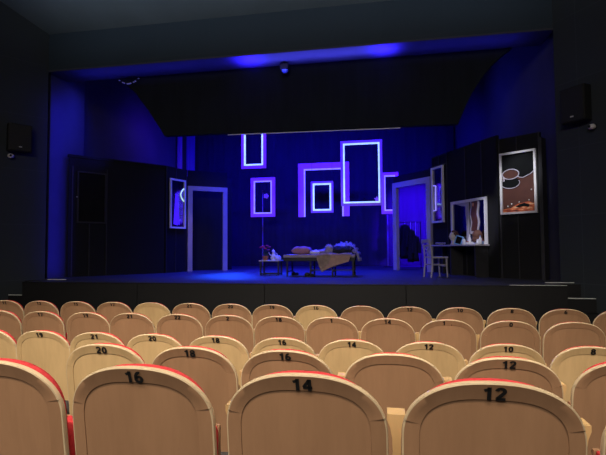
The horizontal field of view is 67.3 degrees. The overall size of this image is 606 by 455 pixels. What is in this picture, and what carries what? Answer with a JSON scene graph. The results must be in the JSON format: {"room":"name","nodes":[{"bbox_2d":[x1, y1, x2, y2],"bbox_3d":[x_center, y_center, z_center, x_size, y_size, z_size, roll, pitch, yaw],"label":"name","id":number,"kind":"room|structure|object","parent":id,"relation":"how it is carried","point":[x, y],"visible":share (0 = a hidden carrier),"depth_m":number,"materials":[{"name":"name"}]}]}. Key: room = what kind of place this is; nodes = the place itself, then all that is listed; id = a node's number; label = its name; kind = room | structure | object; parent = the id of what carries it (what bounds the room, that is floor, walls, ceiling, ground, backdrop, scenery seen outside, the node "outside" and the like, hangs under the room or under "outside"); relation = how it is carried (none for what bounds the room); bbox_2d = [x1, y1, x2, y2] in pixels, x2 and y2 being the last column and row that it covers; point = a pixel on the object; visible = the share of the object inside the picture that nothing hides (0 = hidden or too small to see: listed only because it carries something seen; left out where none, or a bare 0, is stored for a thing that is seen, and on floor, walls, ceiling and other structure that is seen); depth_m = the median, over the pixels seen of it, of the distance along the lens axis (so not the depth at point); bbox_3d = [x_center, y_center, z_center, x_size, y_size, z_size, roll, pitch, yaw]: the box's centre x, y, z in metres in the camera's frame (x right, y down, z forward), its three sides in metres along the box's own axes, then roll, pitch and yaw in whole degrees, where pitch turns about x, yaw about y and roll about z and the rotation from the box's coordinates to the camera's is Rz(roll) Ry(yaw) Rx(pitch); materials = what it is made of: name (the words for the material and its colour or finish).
{"room":"auditorium","nodes":[
{"label":"auditorium","id":0,"kind":"room"},
{"bbox_2d":[0,1,48,299],"bbox_3d":[-11.839,-2.879,4.347,17.000,9.500,0.122,2,-4,-45],"label":"wall","id":1,"kind":"structure","parent":0,"point":[24,47],"depth_m":9.91,"materials":[{"name":"black paint"}]},
{"bbox_2d":[6,122,31,153],"bbox_3d":[-6.091,-1.912,9.766,0.440,0.580,0.252,2,-4,-45],"label":"wall speaker","id":2,"kind":"object","parent":1,"relation":"attached to","point":[19,136],"visible":1,"depth_m":9.67,"materials":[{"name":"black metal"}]},
{"bbox_2d":[45,73,84,278],"bbox_3d":[-5.743,-1.544,10.982,0.130,5.450,1.190,-1,-3,10],"label":"wall","id":3,"kind":"structure","parent":0,"point":[65,134],"depth_m":10.72,"materials":[{"name":"paint"}]},
{"bbox_2d":[84,79,175,167],"bbox_3d":[-5.229,-1.637,13.992,0.101,6.000,5.056,-1,-3,13],"label":"wall","id":4,"kind":"structure","parent":0,"point":[117,124],"depth_m":13.35,"materials":[{"name":"paint"}]},
{"bbox_2d":[65,400,227,454],"bbox_3d":[-1.615,1.811,2.192,30.000,0.200,13.900,-1,-3,10],"label":"floor","id":5,"kind":"structure","parent":0,"point":[66,401],"depth_m":4.56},
{"bbox_2d":[0,330,16,358],"bbox_3d":[-2.713,1.342,4.174,0.567,0.900,0.531,-1,-3,10],"label":"seat","id":6,"kind":"object","parent":5,"relation":"on","point":[8,343],"visible":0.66,"depth_m":3.93,"materials":[{"name":"brown wood"}]},
{"bbox_2d":[0,330,16,343],"bbox_3d":[-2.722,1.141,4.019,0.479,0.508,0.146,-1,-3,10],"label":"cushion","id":7,"kind":"object","parent":6,"relation":"on","point":[5,338],"depth_m":3.93,"materials":[{"name":"red fabric"}]},
{"bbox_2d":[0,310,22,341],"bbox_3d":[-3.399,1.392,5.341,0.567,0.900,0.533,-1,-3,10],"label":"seat","id":8,"kind":"object","parent":5,"relation":"on","point":[10,322],"visible":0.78,"depth_m":5.10,"materials":[{"name":"brown wood"}]},
{"bbox_2d":[1,310,22,330],"bbox_3d":[-3.407,1.191,5.186,0.479,0.508,0.146,-1,-3,10],"label":"cushion","id":9,"kind":"object","parent":8,"relation":"on","point":[10,321],"depth_m":5.10,"materials":[{"name":"red fabric"}]},
{"bbox_2d":[0,300,23,321],"bbox_3d":[-4.029,1.450,6.417,0.567,0.900,0.532,-1,-3,10],"label":"seat","id":10,"kind":"object","parent":5,"relation":"on","point":[15,307],"visible":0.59,"depth_m":6.18,"materials":[{"name":"brown wood"}]},
{"bbox_2d":[24,301,59,316],"bbox_3d":[-3.507,1.442,6.324,0.567,0.900,0.533,-1,-3,10],"label":"seat","id":11,"kind":"object","parent":5,"relation":"on","point":[33,306],"visible":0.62,"depth_m":6.10,"materials":[{"name":"brown wood"}]},
{"bbox_2d":[16,330,69,399],"bbox_3d":[-2.201,1.335,4.082,0.567,0.900,0.533,-1,-3,10],"label":"seat","id":12,"kind":"object","parent":5,"relation":"on","point":[47,350],"visible":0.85,"depth_m":3.86,"materials":[{"name":"brown wood"}]},
{"bbox_2d":[36,330,69,344],"bbox_3d":[-2.210,1.133,3.928,0.479,0.508,0.146,-1,-3,10],"label":"cushion","id":13,"kind":"object","parent":12,"relation":"on","point":[50,338],"depth_m":3.84,"materials":[{"name":"red fabric"}]},
{"bbox_2d":[22,311,67,339],"bbox_3d":[-2.867,1.385,5.246,0.567,0.900,0.533,-1,-3,10],"label":"seat","id":14,"kind":"object","parent":5,"relation":"on","point":[37,320],"visible":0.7,"depth_m":5.02,"materials":[{"name":"brown wood"}]},
{"bbox_2d":[60,301,95,332],"bbox_3d":[-2.966,1.435,6.228,0.567,0.900,0.533,-1,-3,10],"label":"seat","id":15,"kind":"object","parent":5,"relation":"on","point":[68,309],"visible":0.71,"depth_m":6.01,"materials":[{"name":"brown wood"}]},
{"bbox_2d":[67,312,109,343],"bbox_3d":[-2.321,1.377,5.149,0.567,0.900,0.533,-1,-3,10],"label":"seat","id":16,"kind":"object","parent":5,"relation":"on","point":[82,322],"visible":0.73,"depth_m":4.93,"materials":[{"name":"brown wood"}]},
{"bbox_2d":[70,332,124,353],"bbox_3d":[-1.694,1.327,3.992,0.567,0.900,0.533,-1,-3,10],"label":"seat","id":17,"kind":"object","parent":5,"relation":"on","point":[87,338],"visible":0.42,"depth_m":3.77,"materials":[{"name":"brown wood"}]},
{"bbox_2d":[100,332,124,345],"bbox_3d":[-1.703,1.126,3.838,0.479,0.508,0.146,-1,-3,10],"label":"cushion","id":18,"kind":"object","parent":17,"relation":"on","point":[107,337],"depth_m":3.74,"materials":[{"name":"red fabric"}]},
{"bbox_2d":[96,302,132,323],"bbox_3d":[-2.444,1.427,6.135,0.567,0.900,0.533,-1,-3,10],"label":"seat","id":19,"kind":"object","parent":5,"relation":"on","point":[109,310],"visible":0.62,"depth_m":5.91,"materials":[{"name":"brown wood"}]},
{"bbox_2d":[110,313,155,345],"bbox_3d":[-1.809,1.369,5.058,0.567,0.900,0.533,-1,-3,10],"label":"seat","id":20,"kind":"object","parent":5,"relation":"on","point":[126,326],"visible":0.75,"depth_m":4.84,"materials":[{"name":"brown wood"}]},
{"bbox_2d":[133,302,170,330],"bbox_3d":[-1.922,1.419,6.043,0.567,0.900,0.531,-1,-3,10],"label":"seat","id":21,"kind":"object","parent":5,"relation":"on","point":[154,311],"visible":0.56,"depth_m":5.82,"materials":[{"name":"brown wood"}]},
{"bbox_2d":[127,333,181,363],"bbox_3d":[-1.187,1.320,3.902,0.567,0.900,0.533,-1,-3,10],"label":"seat","id":22,"kind":"object","parent":5,"relation":"on","point":[148,346],"visible":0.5,"depth_m":3.68,"materials":[{"name":"brown wood"}]},
{"bbox_2d":[156,314,203,345],"bbox_3d":[-1.277,1.361,4.963,0.567,0.900,0.533,-1,-3,10],"label":"seat","id":23,"kind":"object","parent":5,"relation":"on","point":[184,328],"visible":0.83,"depth_m":4.74,"materials":[{"name":"brown wood"}]},
{"bbox_2d":[172,303,210,335],"bbox_3d":[-1.401,1.411,5.949,0.567,0.900,0.533,-1,-3,10],"label":"seat","id":24,"kind":"object","parent":5,"relation":"on","point":[197,311],"visible":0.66,"depth_m":5.72,"materials":[{"name":"brown wood"}]},
{"bbox_2d":[189,335,249,387],"bbox_3d":[-0.661,1.312,3.808,0.567,0.900,0.533,-1,-3,10],"label":"seat","id":25,"kind":"object","parent":5,"relation":"on","point":[234,350],"visible":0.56,"depth_m":3.57,"materials":[{"name":"brown wood"}]},
{"bbox_2d":[205,315,254,355],"bbox_3d":[-0.741,1.353,4.868,0.567,0.900,0.533,-1,-3,10],"label":"seat","id":26,"kind":"object","parent":5,"relation":"on","point":[238,328],"visible":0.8,"depth_m":4.64,"materials":[{"name":"brown wood"}]},
{"bbox_2d":[212,304,252,326],"bbox_3d":[-0.869,1.404,5.854,0.567,0.900,0.533,-1,-3,10],"label":"seat","id":27,"kind":"object","parent":5,"relation":"on","point":[224,309],"visible":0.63,"depth_m":5.62,"materials":[{"name":"brown wood"}]},
{"bbox_2d":[252,304,293,339],"bbox_3d":[-0.352,1.396,5.763,0.567,0.900,0.533,-1,-3,10],"label":"seat","id":28,"kind":"object","parent":5,"relation":"on","point":[268,310],"visible":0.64,"depth_m":5.54,"materials":[{"name":"brown wood"}]},
{"bbox_2d":[254,316,305,345],"bbox_3d":[-0.219,1.346,4.775,0.567,0.900,0.533,-1,-3,10],"label":"seat","id":29,"kind":"object","parent":5,"relation":"on","point":[272,326],"visible":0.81,"depth_m":4.55,"materials":[{"name":"brown wood"}]},
{"bbox_2d":[250,337,315,357],"bbox_3d":[-0.134,1.304,3.715,0.567,0.900,0.533,-1,-3,10],"label":"seat","id":30,"kind":"object","parent":5,"relation":"on","point":[275,342],"visible":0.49,"depth_m":3.48,"materials":[{"name":"brown wood"}]},
{"bbox_2d":[294,305,337,329],"bbox_3d":[0.179,1.388,5.668,0.567,0.900,0.533,-1,-3,10],"label":"seat","id":31,"kind":"object","parent":5,"relation":"on","point":[305,315],"visible":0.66,"depth_m":5.45,"materials":[{"name":"brown wood"}]},
{"bbox_2d":[305,317,358,353],"bbox_3d":[0.303,1.338,4.682,0.567,0.900,0.532,-1,-3,10],"label":"seat","id":32,"kind":"object","parent":5,"relation":"on","point":[320,332],"visible":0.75,"depth_m":4.47,"materials":[{"name":"brown wood"}]},
{"bbox_2d":[316,339,382,374],"bbox_3d":[0.388,1.297,3.622,0.567,0.900,0.532,-1,-3,10],"label":"seat","id":33,"kind":"object","parent":5,"relation":"on","point":[339,355],"visible":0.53,"depth_m":3.41,"materials":[{"name":"brown wood"}]},
{"bbox_2d":[339,306,383,330],"bbox_3d":[0.716,1.381,5.573,0.567,0.900,0.531,-1,-3,10],"label":"seat","id":34,"kind":"object","parent":5,"relation":"on","point":[359,316],"visible":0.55,"depth_m":5.35,"materials":[{"name":"brown wood"}]},
{"bbox_2d":[358,318,415,352],"bbox_3d":[0.834,1.330,4.588,0.567,0.900,0.532,-1,-3,10],"label":"seat","id":35,"kind":"object","parent":5,"relation":"on","point":[389,334],"visible":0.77,"depth_m":4.37,"materials":[{"name":"brown wood"}]},
{"bbox_2d":[387,306,432,332],"bbox_3d":[1.252,1.373,5.477,0.567,0.900,0.533,-1,-3,10],"label":"seat","id":36,"kind":"object","parent":5,"relation":"on","point":[416,317],"visible":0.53,"depth_m":5.25,"materials":[{"name":"brown wood"}]},
{"bbox_2d":[396,341,465,379],"bbox_3d":[0.934,1.289,3.524,0.567,0.900,0.533,-1,-3,10],"label":"seat","id":37,"kind":"object","parent":5,"relation":"on","point":[448,360],"visible":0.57,"depth_m":3.29,"materials":[{"name":"brown wood"}]},
{"bbox_2d":[415,319,476,362],"bbox_3d":[1.381,1.322,4.490,0.567,0.900,0.532,-1,-3,10],"label":"seat","id":38,"kind":"object","parent":5,"relation":"on","point":[459,335],"visible":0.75,"depth_m":4.27,"materials":[{"name":"brown wood"}]},
{"bbox_2d":[432,307,483,349],"bbox_3d":[1.799,1.365,5.380,0.567,0.900,0.533,-1,-3,10],"label":"seat","id":39,"kind":"object","parent":5,"relation":"on","point":[469,316],"visible":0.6,"depth_m":5.15,"materials":[{"name":"brown wood"}]},
{"bbox_2d":[464,343,545,365],"bbox_3d":[1.466,1.281,3.430,0.567,0.900,0.533,-1,-3,10],"label":"seat","id":40,"kind":"object","parent":5,"relation":"on","point":[500,349],"visible":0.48,"depth_m":3.20,"materials":[{"name":"brown wood"}]},
{"bbox_2d":[476,320,540,353],"bbox_3d":[1.927,1.314,4.393,0.567,0.900,0.533,-1,-3,10],"label":"seat","id":41,"kind":"object","parent":5,"relation":"on","point":[506,331],"visible":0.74,"depth_m":4.17,"materials":[{"name":"brown wood"}]},
{"bbox_2d":[483,308,535,327],"bbox_3d":[2.345,1.357,5.282,0.567,0.900,0.533,-1,-3,10],"label":"seat","id":42,"kind":"object","parent":5,"relation":"on","point":[515,314],"visible":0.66,"depth_m":5.05,"materials":[{"name":"brown wood"}]},
{"bbox_2d":[536,309,589,355],"bbox_3d":[2.886,1.349,5.186,0.567,0.900,0.533,-1,-3,10],"label":"seat","id":43,"kind":"object","parent":5,"relation":"on","point":[551,318],"visible":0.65,"depth_m":4.97,"materials":[{"name":"brown wood"}]},
{"bbox_2d":[540,322,605,367],"bbox_3d":[2.464,1.306,4.298,0.567,0.900,0.531,-1,-3,10],"label":"seat","id":44,"kind":"object","parent":5,"relation":"on","point":[562,336],"visible":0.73,"depth_m":4.08,"materials":[{"name":"brown wood"}]},
{"bbox_2d":[545,346,605,402],"bbox_3d":[2.002,1.273,3.334,0.567,0.900,0.533,-1,-3,10],"label":"seat","id":45,"kind":"object","parent":5,"relation":"on","point":[569,364],"visible":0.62,"depth_m":3.14,"materials":[{"name":"brown wood"}]},
{"bbox_2d":[555,283,599,324],"bbox_3d":[4.612,1.442,7.517,0.495,0.935,1.190,-1,-3,10],"label":"stairs","id":46,"kind":"structure","parent":5,"relation":"on","point":[588,306],"depth_m":7.59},
{"bbox_2d":[0,0,389,34],"bbox_3d":[-1.663,-5.381,2.516,31.000,1.200,14.100,-1,-3,10],"label":"ceiling","id":47,"kind":"structure","parent":0,"point":[51,16],"depth_m":9.67,"materials":[{"name":"grey paint"}]},
{"bbox_2d":[28,279,559,289],"bbox_3d":[-0.594,1.524,8.753,10.160,0.950,0.860,-1,-3,10],"label":"floor","id":48,"kind":"structure","parent":0,"point":[67,280],"depth_m":8.68,"materials":[{"name":"black wood"}]},
{"bbox_2d":[22,282,568,330],"bbox_3d":[-0.675,1.504,8.313,10.185,0.953,0.045,-1,-3,10],"label":"stage front","id":49,"kind":"structure","parent":48,"relation":"attached to","point":[484,299],"depth_m":8.17,"materials":[{"name":"black wood"}]},
{"bbox_2d":[49,0,552,69],"bbox_3d":[-0.518,-5.096,9.782,10.700,2.930,0.620,-1,-3,10],"label":"wall","id":50,"kind":"structure","parent":0,"point":[392,20],"depth_m":9.34,"materials":[{"name":"grey paint"}]},
{"bbox_2d":[48,28,552,81],"bbox_3d":[-0.505,-3.611,9.733,10.600,0.038,0.665,-1,-3,10],"label":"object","id":51,"kind":"structure","parent":50,"relation":"attached to","point":[535,37],"depth_m":9.57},
{"bbox_2d":[119,48,511,136],"bbox_3d":[-0.049,-2.846,10.037,8.810,1.530,0.120,-1,-3,10],"label":"curtain","id":52,"kind":"object","parent":50,"relation":"hanging from","point":[427,90],"visible":1,"depth_m":9.90,"materials":[{"name":"black fabric"}]},
{"bbox_2d":[228,127,399,134],"bbox_3d":[0.178,-2.102,9.964,3.820,0.070,0.026,-1,-3,10],"label":"pipe","id":53,"kind":"object","parent":52,"relation":"attached to","point":[395,127],"visible":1,"depth_m":9.93,"materials":[{"name":"silver metal"}]},
{"bbox_2d":[45,266,560,281],"bbox_3d":[0.239,1.370,13.217,16.800,0.250,8.200,-1,-3,10],"label":"floor","id":54,"kind":"structure","parent":0,"point":[363,273],"depth_m":10.80,"materials":[{"name":"black wood"}]},
{"bbox_2d":[67,154,164,276],"bbox_3d":[-4.677,-0.259,11.570,2.402,2.920,0.132,2,-3,-41],"label":"stage flat","id":55,"kind":"object","parent":54,"relation":"on","point":[116,208],"visible":0.95,"depth_m":11.48,"materials":[{"name":"black paint"}]},
{"bbox_2d":[164,166,186,272],"bbox_3d":[-3.557,-0.213,12.732,0.074,2.920,0.824,-2,-3,29],"label":"stage flat","id":56,"kind":"object","parent":54,"relation":"on","point":[175,240],"visible":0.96,"depth_m":12.61,"materials":[{"name":"black paint"}]},
{"bbox_2d":[169,178,185,228],"bbox_3d":[-3.500,-0.662,12.734,0.044,1.385,0.598,-2,-3,29],"label":"picture","id":57,"kind":"object","parent":56,"relation":"attached to","point":[177,197],"visible":1,"depth_m":12.72,"materials":[{"name":"silver metal"}]},
{"bbox_2d":[186,136,194,176],"bbox_3d":[-4.116,-1.399,16.658,0.340,5.650,0.060,-1,-3,10],"label":"drape","id":58,"kind":"object","parent":54,"relation":"on","point":[190,140],"visible":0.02,"depth_m":16.72,"materials":[{"name":"blue fabric"}]},
{"bbox_2d":[187,161,231,271],"bbox_3d":[-2.774,-0.337,13.659,1.457,3.240,0.650,1,-3,-25],"label":"door","id":59,"kind":"structure","parent":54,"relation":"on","point":[209,194],"depth_m":13.79,"materials":[{"name":"purple paint"}]},
{"bbox_2d":[283,254,356,276],"bbox_3d":[0.410,0.874,10.565,1.640,0.500,0.660,-1,-3,10],"label":"daybed","id":60,"kind":"object","parent":54,"relation":"on","point":[289,257],"visible":0.73,"depth_m":10.32,"materials":[{"name":"black wood"}]},
{"bbox_2d":[316,253,352,271],"bbox_3d":[0.715,0.784,10.288,0.800,0.430,0.404,-1,-3,10],"label":"blanket","id":61,"kind":"object","parent":60,"relation":"on","point":[326,261],"visible":0.93,"depth_m":10.12,"materials":[{"name":"fabric"}]},
{"bbox_2d":[195,126,453,265],"bbox_3d":[0.454,-1.547,16.377,9.600,5.840,0.050,-1,-3,10],"label":"backcloth","id":62,"kind":"object","parent":54,"relation":"on","point":[412,149],"visible":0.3,"depth_m":16.34,"materials":[{"name":"blue fabric"}]},
{"bbox_2d":[399,221,421,267],"bbox_3d":[3.273,0.541,14.237,0.840,1.450,0.400,-1,-3,10],"label":"rail","id":63,"kind":"object","parent":54,"relation":"on","point":[416,221],"visible":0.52,"depth_m":14.17,"materials":[{"name":"black metal"}]},
{"bbox_2d":[399,224,409,258],"bbox_3d":[3.193,0.397,14.257,0.434,1.168,0.167,0,-3,-8],"label":"coat","id":64,"kind":"object","parent":63,"relation":"hanging from","point":[403,229],"visible":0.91,"depth_m":14.18,"materials":[{"name":"fabric"}]},
{"bbox_2d":[406,221,415,261],"bbox_3d":[3.371,0.444,14.223,0.359,1.268,0.167,0,-3,-8],"label":"coat","id":65,"kind":"object","parent":63,"relation":"hanging from","point":[410,233],"visible":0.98,"depth_m":14.15,"materials":[{"name":"fabric"}]},
{"bbox_2d":[392,169,433,271],"bbox_3d":[3.427,-0.150,12.827,1.050,2.710,1.476,1,-3,-30],"label":"portal","id":66,"kind":"object","parent":54,"relation":"on","point":[421,177],"visible":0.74,"depth_m":12.73,"materials":[{"name":"purple paint"}]},
{"bbox_2d":[421,239,447,277],"bbox_3d":[2.875,0.669,9.951,0.449,0.826,0.380,0,-3,-13],"label":"wooden chair","id":67,"kind":"object","parent":54,"relation":"on","point":[423,241],"visible":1,"depth_m":9.87,"materials":[{"name":"paint"}]},
{"bbox_2d":[431,244,489,276],"bbox_3d":[3.574,0.748,10.509,0.380,0.705,1.738,0,-3,-16],"label":"table","id":68,"kind":"object","parent":54,"relation":"on","point":[481,263],"visible":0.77,"depth_m":10.05,"materials":[{"name":"black wood"}]},
{"bbox_2d":[450,196,487,243],"bbox_3d":[3.781,-0.127,10.418,0.045,1.030,1.280,0,-3,-16],"label":"mirror","id":69,"kind":"object","parent":68,"relation":"on","point":[458,216],"visible":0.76,"depth_m":10.52,"materials":[{"name":"white wood"}]},
{"bbox_2d":[470,201,479,233],"bbox_3d":[3.841,-0.225,10.193,0.022,0.725,0.334,0,-3,-16],"label":"print","id":70,"kind":"object","parent":69,"relation":"attached to","point":[474,206],"visible":0.97,"depth_m":10.18,"materials":[{"name":"brown paper"}]},
{"bbox_2d":[431,135,501,277],"bbox_3d":[3.763,-0.393,10.718,0.077,3.000,2.466,0,-3,-16],"label":"stage flat","id":71,"kind":"object","parent":54,"relation":"on","point":[471,171],"visible":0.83,"depth_m":10.36,"materials":[{"name":"black paint"}]},
{"bbox_2d":[431,165,444,222],"bbox_3d":[3.435,-0.838,11.617,0.052,1.435,0.516,0,-3,-16],"label":"wall mirror","id":72,"kind":"object","parent":71,"relation":"attached to","point":[437,173],"visible":1,"depth_m":11.64,"materials":[{"name":"silver metal"}]},
{"bbox_2d":[498,132,549,279],"bbox_3d":[4.401,-0.417,9.157,0.220,2.900,0.900,2,-3,-42],"label":"stage flat","id":73,"kind":"object","parent":54,"relation":"on","point":[524,238],"visible":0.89,"depth_m":9.06,"materials":[{"name":"black paint"}]},
{"bbox_2d":[499,148,537,214],"bbox_3d":[4.341,-0.911,9.191,0.052,1.270,0.720,2,-3,-42],"label":"picture","id":74,"kind":"object","parent":73,"relation":"attached to","point":[517,169],"visible":1,"depth_m":9.19,"materials":[{"name":"brown paper"}]},
{"bbox_2d":[175,125,457,169],"bbox_3d":[0.901,-1.635,16.611,15.000,6.050,0.150,-1,-3,10],"label":"wall","id":75,"kind":"structure","parent":0,"point":[454,127],"depth_m":17.56,"materials":[{"name":"paint"}]},
{"bbox_2d":[457,32,560,280],"bbox_3d":[5.147,-1.792,12.088,0.100,6.000,7.219,-1,-3,4],"label":"wall","id":76,"kind":"structure","parent":0,"point":[515,96],"depth_m":10.21,"materials":[{"name":"paint"}]},
{"bbox_2d":[552,0,605,313],"bbox_3d":[8.292,-3.174,0.765,0.122,9.500,17.000,1,-3,-25],"label":"wall","id":77,"kind":"structure","parent":0,"point":[579,26],"depth_m":7.93,"materials":[{"name":"black paint"}]},
{"bbox_2d":[560,83,591,125],"bbox_3d":[4.753,-2.132,7.922,0.252,0.610,0.440,1,-3,-25],"label":"wall speaker","id":78,"kind":"object","parent":77,"relation":"attached to","point":[575,101],"visible":1,"depth_m":7.81,"materials":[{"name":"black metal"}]},
{"bbox_2d":[560,84,583,122],"bbox_3d":[4.652,-2.134,7.875,0.013,0.570,0.400,1,-3,-25],"label":"grille","id":79,"kind":"object","parent":78,"relation":"attached to","point":[572,98],"depth_m":7.86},
{"bbox_3d":[0.293,-4.751,13.455,15.200,0.100,6.840,-1,-3,10],"label":"ceiling","id":80,"kind":"structure","parent":0,"visible":0},
{"bbox_2d":[241,134,265,168],"bbox_3d":[-1.533,-3.217,14.139,0.780,2.780,0.065,-1,-3,10],"label":"frame","id":81,"kind":"object","parent":80,"relation":"hanging from","point":[244,165],"visible":0.44,"depth_m":14.06,"materials":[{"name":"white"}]},
{"bbox_2d":[251,156,274,216],"bbox_3d":[-1.378,-2.451,15.603,0.850,4.180,0.065,-1,-3,10],"label":"frame","id":82,"kind":"object","parent":80,"relation":"hanging from","point":[268,179],"visible":0.92,"depth_m":15.51,"materials":[{"name":"purple"}]},
{"bbox_2d":[311,132,333,212],"bbox_3d":[0.609,-2.533,14.845,0.730,4.110,0.065,-1,-3,10],"label":"frame","id":83,"kind":"object","parent":80,"relation":"hanging from","point":[330,183],"visible":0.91,"depth_m":14.75,"materials":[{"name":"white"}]},
{"bbox_2d":[298,162,349,216],"bbox_3d":[0.679,-2.466,15.236,1.710,4.210,0.065,-1,-3,10],"label":"frame","id":84,"kind":"object","parent":80,"relation":"hanging from","point":[302,168],"visible":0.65,"depth_m":15.23,"materials":[{"name":"purple"}]},
{"bbox_2d":[340,129,382,205],"bbox_3d":[1.687,-2.648,13.234,1.200,4.040,0.065,-1,-3,10],"label":"frame","id":85,"kind":"object","parent":80,"relation":"hanging from","point":[379,141],"visible":0.85,"depth_m":13.15,"materials":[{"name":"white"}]},
{"bbox_2d":[381,164,397,213],"bbox_3d":[2.813,-2.522,14.857,0.545,4.160,0.065,-1,-3,10],"label":"frame","id":86,"kind":"object","parent":80,"relation":"hanging from","point":[386,174],"visible":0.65,"depth_m":14.78,"materials":[{"name":"purple"}]},
{"bbox_3d":[-1.184,1.658,2.630,13.700,0.140,1.000,-1,-3,10],"label":"step","id":87,"kind":"structure","parent":0,"visible":0},
{"bbox_2d":[66,343,144,413],"bbox_3d":[-1.136,1.135,2.864,0.567,0.900,0.533,-1,-3,10],"label":"seat","id":88,"kind":"object","parent":87,"relation":"on","point":[84,360],"visible":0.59,"depth_m":2.65,"materials":[{"name":"brown wood"}]},
{"bbox_2d":[94,343,144,362],"bbox_3d":[-1.145,0.933,2.709,0.479,0.508,0.146,-1,-3,10],"label":"cushion","id":89,"kind":"object","parent":88,"relation":"on","point":[127,355],"depth_m":2.62,"materials":[{"name":"red fabric"}]},
{"bbox_2d":[152,346,239,451],"bbox_3d":[-0.605,1.127,2.769,0.567,0.900,0.533,-1,-3,10],"label":"seat","id":90,"kind":"object","parent":87,"relation":"on","point":[209,368],"visible":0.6,"depth_m":2.54,"materials":[{"name":"brown wood"}]},
{"bbox_2d":[180,346,228,359],"bbox_3d":[-0.613,0.925,2.615,0.479,0.508,0.146,-1,-3,10],"label":"cushion","id":91,"kind":"object","parent":90,"relation":"on","point":[216,355],"depth_m":2.53,"materials":[{"name":"red fabric"}]},
{"bbox_2d":[239,349,332,386],"bbox_3d":[-0.071,1.119,2.674,0.567,0.900,0.533,-1,-3,10],"label":"seat","id":92,"kind":"object","parent":87,"relation":"on","point":[275,360],"visible":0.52,"depth_m":2.45,"materials":[{"name":"brown wood"}]},
{"bbox_2d":[268,349,314,355],"bbox_3d":[-0.080,0.918,2.520,0.479,0.508,0.146,-1,-3,10],"label":"cushion","id":93,"kind":"object","parent":92,"relation":"on","point":[310,354],"depth_m":2.46,"materials":[{"name":"red fabric"}]},
{"bbox_2d":[338,352,443,454],"bbox_3d":[0.490,1.111,2.575,0.567,0.900,0.531,-1,-3,10],"label":"seat","id":94,"kind":"object","parent":87,"relation":"on","point":[395,380],"visible":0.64,"depth_m":2.35,"materials":[{"name":"brown wood"}]},
{"bbox_2d":[368,352,416,356],"bbox_3d":[0.481,0.909,2.420,0.479,0.508,0.146,-1,-3,10],"label":"cushion","id":95,"kind":"object","parent":94,"relation":"on","point":[383,352],"depth_m":2.36,"materials":[{"name":"red fabric"}]},
{"bbox_2d":[443,356,562,398],"bbox_3d":[1.040,1.103,2.477,0.567,0.900,0.533,-1,-3,10],"label":"seat","id":96,"kind":"object","parent":87,"relation":"on","point":[519,369],"visible":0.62,"depth_m":2.24,"materials":[{"name":"brown wood"}]},
{"bbox_2d":[471,356,528,362],"bbox_3d":[1.031,0.901,2.322,0.479,0.508,0.146,-1,-3,10],"label":"cushion","id":97,"kind":"object","parent":96,"relation":"on","point":[478,360],"depth_m":2.27,"materials":[{"name":"red fabric"}]},
{"bbox_2d":[561,362,605,454],"bbox_3d":[1.591,1.095,2.379,0.567,0.900,0.531,-1,-3,10],"label":"seat","id":98,"kind":"object","parent":87,"relation":"on","point":[588,391],"visible":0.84,"depth_m":2.21,"materials":[{"name":"brown wood"}]},
{"bbox_2d":[583,362,605,372],"bbox_3d":[1.582,0.893,2.224,0.479,0.508,0.146,-1,-3,10],"label":"cushion","id":99,"kind":"object","parent":98,"relation":"on","point":[596,368],"depth_m":2.18,"materials":[{"name":"red fabric"}]},
{"bbox_3d":[-1.360,1.530,1.650,13.700,0.310,1.000,-1,-3,10],"label":"step","id":100,"kind":"structure","parent":0,"visible":0},
{"bbox_2d":[0,358,75,454],"bbox_3d":[-1.086,0.931,1.848,0.567,0.900,0.531,-1,-3,10],"label":"seat","id":101,"kind":"object","parent":100,"relation":"on","point":[34,418],"visible":0.94,"depth_m":1.61,"materials":[{"name":"brown wood"}]},
{"bbox_2d":[72,364,220,454],"bbox_3d":[-0.535,0.923,1.749,0.567,0.900,0.533,-1,-3,10],"label":"seat","id":102,"kind":"object","parent":100,"relation":"on","point":[123,409],"visible":1,"depth_m":1.53,"materials":[{"name":"brown wood"}]},
{"bbox_2d":[112,364,205,394],"bbox_3d":[-0.544,0.722,1.594,0.479,0.508,0.146,-1,-3,10],"label":"cushion","id":103,"kind":"object","parent":102,"relation":"on","point":[187,386],"depth_m":1.51,"materials":[{"name":"red fabric"}]},
{"bbox_2d":[225,370,388,454],"bbox_3d":[0.023,0.915,1.650,0.567,0.900,0.532,-1,-3,10],"label":"seat","id":104,"kind":"object","parent":100,"relation":"on","point":[291,412],"visible":1,"depth_m":1.43,"materials":[{"name":"brown wood"}]},
{"bbox_2d":[387,378,586,454],"bbox_3d":[0.578,0.907,1.551,0.567,0.900,0.533,-1,-3,10],"label":"seat","id":105,"kind":"object","parent":100,"relation":"on","point":[467,416],"visible":1,"depth_m":1.33,"materials":[{"name":"brown wood"}]},
{"bbox_2d":[432,378,534,388],"bbox_3d":[0.570,0.706,1.396,0.479,0.508,0.146,-1,-3,10],"label":"cushion","id":106,"kind":"object","parent":105,"relation":"on","point":[466,379],"depth_m":1.35,"materials":[{"name":"red fabric"}]},
{"bbox_2d":[581,418,605,454],"bbox_3d":[1.132,0.899,1.453,0.567,0.900,0.531,-1,-3,10],"label":"seat","id":107,"kind":"object","parent":100,"relation":"on","point":[588,428],"visible":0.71,"depth_m":1.41,"materials":[{"name":"brown wood"}]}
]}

